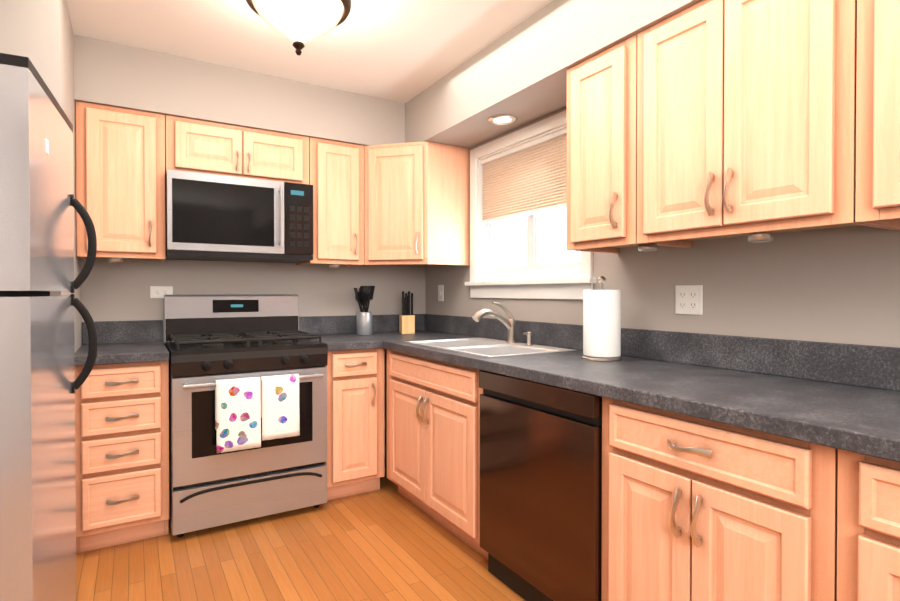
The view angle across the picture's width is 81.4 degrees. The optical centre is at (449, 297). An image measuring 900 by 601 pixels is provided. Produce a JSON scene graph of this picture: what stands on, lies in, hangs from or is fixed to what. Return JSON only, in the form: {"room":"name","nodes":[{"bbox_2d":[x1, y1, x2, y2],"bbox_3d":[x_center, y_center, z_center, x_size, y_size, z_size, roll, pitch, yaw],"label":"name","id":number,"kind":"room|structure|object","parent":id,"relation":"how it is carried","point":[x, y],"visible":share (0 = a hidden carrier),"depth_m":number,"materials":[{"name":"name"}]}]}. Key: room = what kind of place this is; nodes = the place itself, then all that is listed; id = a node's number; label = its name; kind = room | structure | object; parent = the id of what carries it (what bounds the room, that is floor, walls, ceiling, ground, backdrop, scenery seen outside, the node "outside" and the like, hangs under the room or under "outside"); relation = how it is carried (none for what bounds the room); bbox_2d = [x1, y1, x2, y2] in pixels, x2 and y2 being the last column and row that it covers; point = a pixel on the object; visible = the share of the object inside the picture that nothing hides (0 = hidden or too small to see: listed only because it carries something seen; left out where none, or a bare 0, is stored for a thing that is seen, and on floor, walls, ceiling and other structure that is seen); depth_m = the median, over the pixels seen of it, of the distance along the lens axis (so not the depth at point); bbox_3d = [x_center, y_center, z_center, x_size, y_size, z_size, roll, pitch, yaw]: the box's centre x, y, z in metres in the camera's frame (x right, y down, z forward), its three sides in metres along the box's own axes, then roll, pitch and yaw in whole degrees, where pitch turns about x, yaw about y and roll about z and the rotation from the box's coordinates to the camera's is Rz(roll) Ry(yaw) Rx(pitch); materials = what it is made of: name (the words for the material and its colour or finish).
{"room":"kitchen","nodes":[
{"label":"kitchen","id":0,"kind":"room"},
{"bbox_2d":[0,0,18,55],"bbox_3d":[-2.008,-0.046,1.787,0.866,2.440,0.120,0,1,-31],"label":"wall","id":1,"kind":"structure","parent":0,"point":[9,26],"depth_m":1.94,"materials":[{"name":"beige paint"}]},
{"bbox_2d":[19,0,81,351],"bbox_3d":[-1.799,-0.052,2.393,0.120,2.440,0.940,0,1,-31],"label":"wall","id":2,"kind":"structure","parent":0,"point":[46,40],"depth_m":2.01,"materials":[{"name":"beige paint"}]},
{"bbox_2d":[81,257,424,458],"bbox_3d":[-1.119,-0.062,3.425,2.354,2.440,0.120,0,1,-31],"label":"wall","id":3,"kind":"structure","parent":0,"point":[115,291],"depth_m":3.27,"materials":[{"name":"beige paint"}]},
{"bbox_2d":[75,101,166,260],"bbox_3d":[-1.738,-0.597,2.777,0.383,0.733,0.333,0,1,-31],"label":"upper cabinet","id":4,"kind":"object","parent":3,"relation":"attached to","point":[121,153],"depth_m":2.64,"materials":[{"name":"brown wood"}]},
{"bbox_2d":[108,258,123,262],"bbox_3d":[-1.721,-0.205,2.696,0.067,0.047,0.067,0,1,-40],"label":"puck light","id":5,"kind":"object","parent":4,"relation":"attached to","point":[111,260],"depth_m":2.67,"materials":[{"name":"silver metal"}]},
{"bbox_2d":[150,286,172,297],"bbox_3d":[-1.665,-0.033,3.019,0.115,0.070,0.007,0,1,-31],"label":"electrical outlet","id":6,"kind":"object","parent":3,"relation":"attached to","point":[158,291],"visible":0.94,"depth_m":3.02,"materials":[{"name":"white plastic"}]},
{"bbox_2d":[167,115,314,184],"bbox_3d":[-1.246,-0.829,3.073,0.759,0.275,0.333,0,1,-31],"label":"upper cabinet","id":7,"kind":"object","parent":3,"relation":"attached to","point":[193,145],"depth_m":2.92,"materials":[{"name":"brown wood"}]},
{"bbox_2d":[165,169,312,262],"bbox_3d":[-1.217,-0.443,3.028,0.756,0.440,0.446,0,1,-31],"label":"microwave","id":8,"kind":"object","parent":7,"relation":"attached to","point":[211,217],"visible":0.98,"depth_m":2.86,"materials":[{"name":"silver metal"}]},
{"bbox_2d":[296,138,362,264],"bbox_3d":[-0.769,-0.603,3.365,0.349,0.733,0.333,0,1,-31],"label":"upper cabinet","id":9,"kind":"object","parent":3,"relation":"attached to","point":[334,187],"depth_m":3.21,"materials":[{"name":"brown wood"}]},
{"bbox_2d":[329,264,339,268],"bbox_3d":[-0.730,-0.211,3.297,0.067,0.047,0.067,0,1,-40],"label":"puck light","id":10,"kind":"object","parent":9,"relation":"attached to","point":[334,266],"depth_m":3.27,"materials":[{"name":"silver metal"}]},
{"bbox_2d":[76,458,525,600],"bbox_3d":[-0.006,1.214,0.768,3.220,0.060,5.840,0,1,-31],"label":"floor","id":11,"kind":"structure","parent":0,"point":[387,541],"depth_m":2.31,"materials":[{"name":"brown wood"}]},
{"bbox_2d":[0,53,96,600],"bbox_3d":[-1.522,0.277,1.482,0.814,1.800,0.615,0,1,-27],"label":"refrigerator","id":12,"kind":"object","parent":11,"relation":"on","point":[39,383],"visible":1,"depth_m":1.42,"materials":[{"name":"silver metal"}]},
{"bbox_2d":[75,361,168,553],"bbox_3d":[-1.661,0.732,2.662,0.379,0.868,0.605,0,1,-31],"label":"base cabinet","id":13,"kind":"object","parent":11,"relation":"on","point":[122,450],"depth_m":2.41,"materials":[{"name":"brown wood"}]},
{"bbox_2d":[75,320,168,365],"bbox_3d":[-1.661,0.213,2.656,0.382,0.167,0.633,0,1,-31],"label":"countertop","id":14,"kind":"structure","parent":13,"relation":"on","point":[137,341],"depth_m":2.82,"materials":[{"name":"grey stone"}]},
{"bbox_2d":[164,294,327,536],"bbox_3d":[-1.140,0.572,2.912,0.756,1.182,0.706,0,1,-31],"label":"gas range","id":15,"kind":"object","parent":11,"relation":"on","point":[209,340],"visible":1,"depth_m":2.70,"materials":[{"name":"silver metal"}]},
{"bbox_2d":[215,377,260,452],"bbox_3d":[-1.039,0.568,2.568,0.203,0.347,0.049,0,1,-31],"label":"hanging towel","id":16,"kind":"object","parent":15,"relation":"hanging from","point":[237,413],"visible":1,"depth_m":2.55,"materials":[{"name":"white fabric"}]},
{"bbox_2d":[260,374,299,440],"bbox_3d":[-0.867,0.552,2.672,0.186,0.316,0.048,0,1,-31],"label":"hanging towel","id":17,"kind":"object","parent":15,"relation":"hanging from","point":[280,416],"visible":1,"depth_m":2.65,"materials":[{"name":"white fabric"}]},
{"bbox_2d":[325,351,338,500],"bbox_3d":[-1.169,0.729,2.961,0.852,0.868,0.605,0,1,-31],"label":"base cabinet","id":18,"kind":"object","parent":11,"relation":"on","point":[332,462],"depth_m":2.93,"materials":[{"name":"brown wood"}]},
{"bbox_2d":[339,348,384,497],"bbox_3d":[-0.686,0.726,3.254,0.357,0.868,0.605,0,1,-31],"label":"base cabinet","id":19,"kind":"object","parent":11,"relation":"on","point":[361,371],"depth_m":3.02,"materials":[{"name":"brown wood"}]},
{"bbox_2d":[299,315,378,350],"bbox_3d":[-0.703,0.207,3.236,0.318,0.167,0.637,0,1,-31],"label":"countertop","id":20,"kind":"structure","parent":19,"relation":"on","point":[339,333],"depth_m":3.45,"materials":[{"name":"grey stone"}]},
{"bbox_2d":[354,286,374,334],"bbox_3d":[-0.570,0.081,3.475,0.149,0.327,0.128,0,1,-31],"label":"utensil crock","id":21,"kind":"object","parent":20,"relation":"on","point":[363,296],"visible":1,"depth_m":3.44,"materials":[{"name":"silver metal"}]},
{"bbox_2d":[387,349,466,543],"bbox_3d":[0.126,0.731,2.807,0.605,0.868,0.997,0,1,-31],"label":"base cabinet","id":22,"kind":"object","parent":11,"relation":"on","point":[427,398],"depth_m":2.60,"materials":[{"name":"brown wood"}]},
{"bbox_2d":[375,314,899,462],"bbox_3d":[0.480,0.218,2.209,0.640,0.167,3.618,0,1,-31],"label":"countertop","id":23,"kind":"structure","parent":22,"relation":"on","point":[842,396],"depth_m":1.67,"materials":[{"name":"grey stone"}]},
{"bbox_2d":[399,291,414,333],"bbox_3d":[-0.296,0.099,3.604,0.090,0.290,0.100,0,1,-16],"label":"knife block","id":24,"kind":"object","parent":23,"relation":"on","point":[406,322],"visible":1,"depth_m":3.56,"materials":[{"name":"brown wood"}]},
{"bbox_2d":[404,337,577,357],"bbox_3d":[0.177,0.342,2.741,0.520,0.187,0.830,0,1,-31],"label":"double-bowl sink","id":25,"kind":"object","parent":23,"relation":"in","point":[485,347],"visible":0.35,"depth_m":2.75,"materials":[{"name":"white ceramic"}]},
{"bbox_2d":[472,302,532,344],"bbox_3d":[0.272,0.133,2.760,0.306,0.228,0.205,0,1,-31],"label":"faucet","id":26,"kind":"object","parent":23,"relation":"on","point":[509,323],"visible":1,"depth_m":2.82,"materials":[{"name":"silver metal"}]},
{"bbox_2d":[582,276,621,360],"bbox_3d":[0.642,0.082,2.214,0.164,0.351,0.164,0,1,-31],"label":"paper towel holder","id":27,"kind":"object","parent":23,"relation":"on","point":[601,324],"visible":1,"depth_m":2.15,"materials":[{"name":"white paper"}]},
{"bbox_2d":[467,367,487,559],"bbox_3d":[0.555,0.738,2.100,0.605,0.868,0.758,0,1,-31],"label":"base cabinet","id":28,"kind":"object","parent":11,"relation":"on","point":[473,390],"depth_m":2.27,"materials":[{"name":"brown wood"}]},
{"bbox_2d":[479,370,601,600],"bbox_3d":[0.546,0.736,2.094,0.606,0.861,0.646,0,1,-31],"label":"dishwasher","id":29,"kind":"object","parent":11,"relation":"on","point":[540,491],"visible":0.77,"depth_m":1.88,"materials":[{"name":"brown metal"}]},
{"bbox_2d":[601,397,794,600],"bbox_3d":[0.908,0.743,1.518,0.605,0.868,0.702,0,1,-31],"label":"base cabinet","id":30,"kind":"object","parent":11,"relation":"on","point":[695,509],"depth_m":1.38,"materials":[{"name":"brown wood"}]},
{"bbox_2d":[791,440,899,600],"bbox_3d":[1.229,0.749,0.989,0.605,0.868,0.745,0,1,-31],"label":"base cabinet","id":31,"kind":"object","parent":11,"relation":"on","point":[847,504],"depth_m":1.10,"materials":[{"name":"brown wood"}]},
{"bbox_2d":[66,0,552,102],"bbox_3d":[-0.006,-1.285,0.743,3.220,0.060,5.840,0,1,-31],"label":"ceiling","id":32,"kind":"structure","parent":0,"point":[403,51],"depth_m":2.55,"materials":[{"name":"white paint"}]},
{"bbox_2d":[74,35,404,145],"bbox_3d":[-1.001,-1.125,3.220,2.114,0.310,0.335,0,1,-31],"label":"soffit","id":33,"kind":"structure","parent":32,"relation":"attached to","point":[106,73],"depth_m":2.88,"materials":[{"name":"beige paint"}]},
{"bbox_2d":[246,0,351,55],"bbox_3d":[-0.611,-1.124,2.109,0.424,0.290,0.424,0,1,-31],"label":"flush-mount ceiling light","id":34,"kind":"object","parent":32,"relation":"attached to","point":[298,23],"visible":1,"depth_m":2.05,"materials":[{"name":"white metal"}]},
{"bbox_2d":[405,0,701,147],"bbox_3d":[1.212,-1.106,1.287,0.335,0.310,5.265,0,1,-31],"label":"soffit","id":35,"kind":"structure","parent":32,"relation":"attached to","point":[519,72],"depth_m":2.47,"materials":[{"name":"beige paint"}]},
{"bbox_2d":[487,114,516,124],"bbox_3d":[0.282,-0.960,2.827,0.160,0.010,0.160,0,1,-31],"label":"recessed light","id":36,"kind":"object","parent":35,"relation":"attached to","point":[503,119],"visible":1,"depth_m":2.83,"materials":[{"name":"silver metal"}]},
{"bbox_2d":[425,107,899,346],"bbox_3d":[1.320,-0.043,1.559,0.120,2.440,5.600,0,1,-31],"label":"wall","id":37,"kind":"structure","parent":0,"point":[837,285],"depth_m":1.85,"materials":[{"name":"beige paint"}]},
{"bbox_2d":[355,141,469,264],"bbox_3d":[-0.234,-0.603,3.357,0.661,0.733,0.314,0,1,-31],"label":"upper cabinet","id":38,"kind":"object","parent":37,"relation":"attached to","point":[398,204],"depth_m":3.28,"materials":[{"name":"brown wood"}]},
{"bbox_2d":[438,285,443,300],"bbox_3d":[-0.069,-0.035,3.721,0.012,0.115,0.070,0,1,-31],"label":"light switch","id":39,"kind":"object","parent":37,"relation":"attached to","point":[440,292],"visible":1,"depth_m":3.71,"materials":[{"name":"white plastic"}]},
{"bbox_2d":[465,110,595,298],"bbox_3d":[0.442,-0.471,2.952,0.158,0.948,1.080,0,1,-31],"label":"window","id":40,"kind":"structure","parent":37,"relation":"in","point":[534,278],"depth_m":2.99,"materials":[{"name":"white glass"}]},
{"bbox_2d":[481,128,566,223],"bbox_3d":[0.439,-0.667,2.949,0.038,0.400,0.878,0,1,-31],"label":"window blind","id":41,"kind":"object","parent":40,"relation":"attached to","point":[527,179],"visible":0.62,"depth_m":2.95,"materials":[{"name":"beige fabric"}]},
{"bbox_2d":[566,29,681,251],"bbox_3d":[0.721,-0.590,2.100,0.333,0.733,0.409,0,1,-31],"label":"upper cabinet","id":42,"kind":"object","parent":37,"relation":"attached to","point":[606,148],"depth_m":1.99,"materials":[{"name":"brown wood"}]},
{"bbox_2d":[675,285,702,314],"bbox_3d":[0.940,0.008,2.062,0.007,0.115,0.116,0,1,-31],"label":"electrical outlet","id":43,"kind":"object","parent":37,"relation":"attached to","point":[688,299],"visible":1,"depth_m":2.06,"materials":[{"name":"white plastic"}]},
{"bbox_2d":[646,0,899,243],"bbox_3d":[0.974,-0.586,1.682,0.333,0.733,0.775,0,1,-31],"label":"upper cabinet","id":44,"kind":"object","parent":37,"relation":"attached to","point":[705,120],"depth_m":1.50,"materials":[{"name":"brown wood"}]},
{"bbox_2d":[638,244,657,251],"bbox_3d":[0.730,-0.185,1.931,0.067,0.022,0.067,0,1,-40],"label":"puck light","id":45,"kind":"object","parent":44,"relation":"attached to","point":[643,247],"depth_m":1.91,"materials":[{"name":"silver metal"}]},
{"bbox_2d":[748,231,772,242],"bbox_3d":[0.940,-0.194,1.585,0.067,0.047,0.067,0,1,-40],"label":"puck light","id":46,"kind":"object","parent":44,"relation":"attached to","point":[760,237],"depth_m":1.56,"materials":[{"name":"silver metal"}]},
{"bbox_2d":[882,0,899,215],"bbox_3d":[1.320,-0.581,1.112,0.333,0.733,0.766,0,1,-31],"label":"upper cabinet","id":47,"kind":"object","parent":37,"relation":"attached to","point":[890,8],"depth_m":1.24,"materials":[{"name":"brown wood"}]}
]}

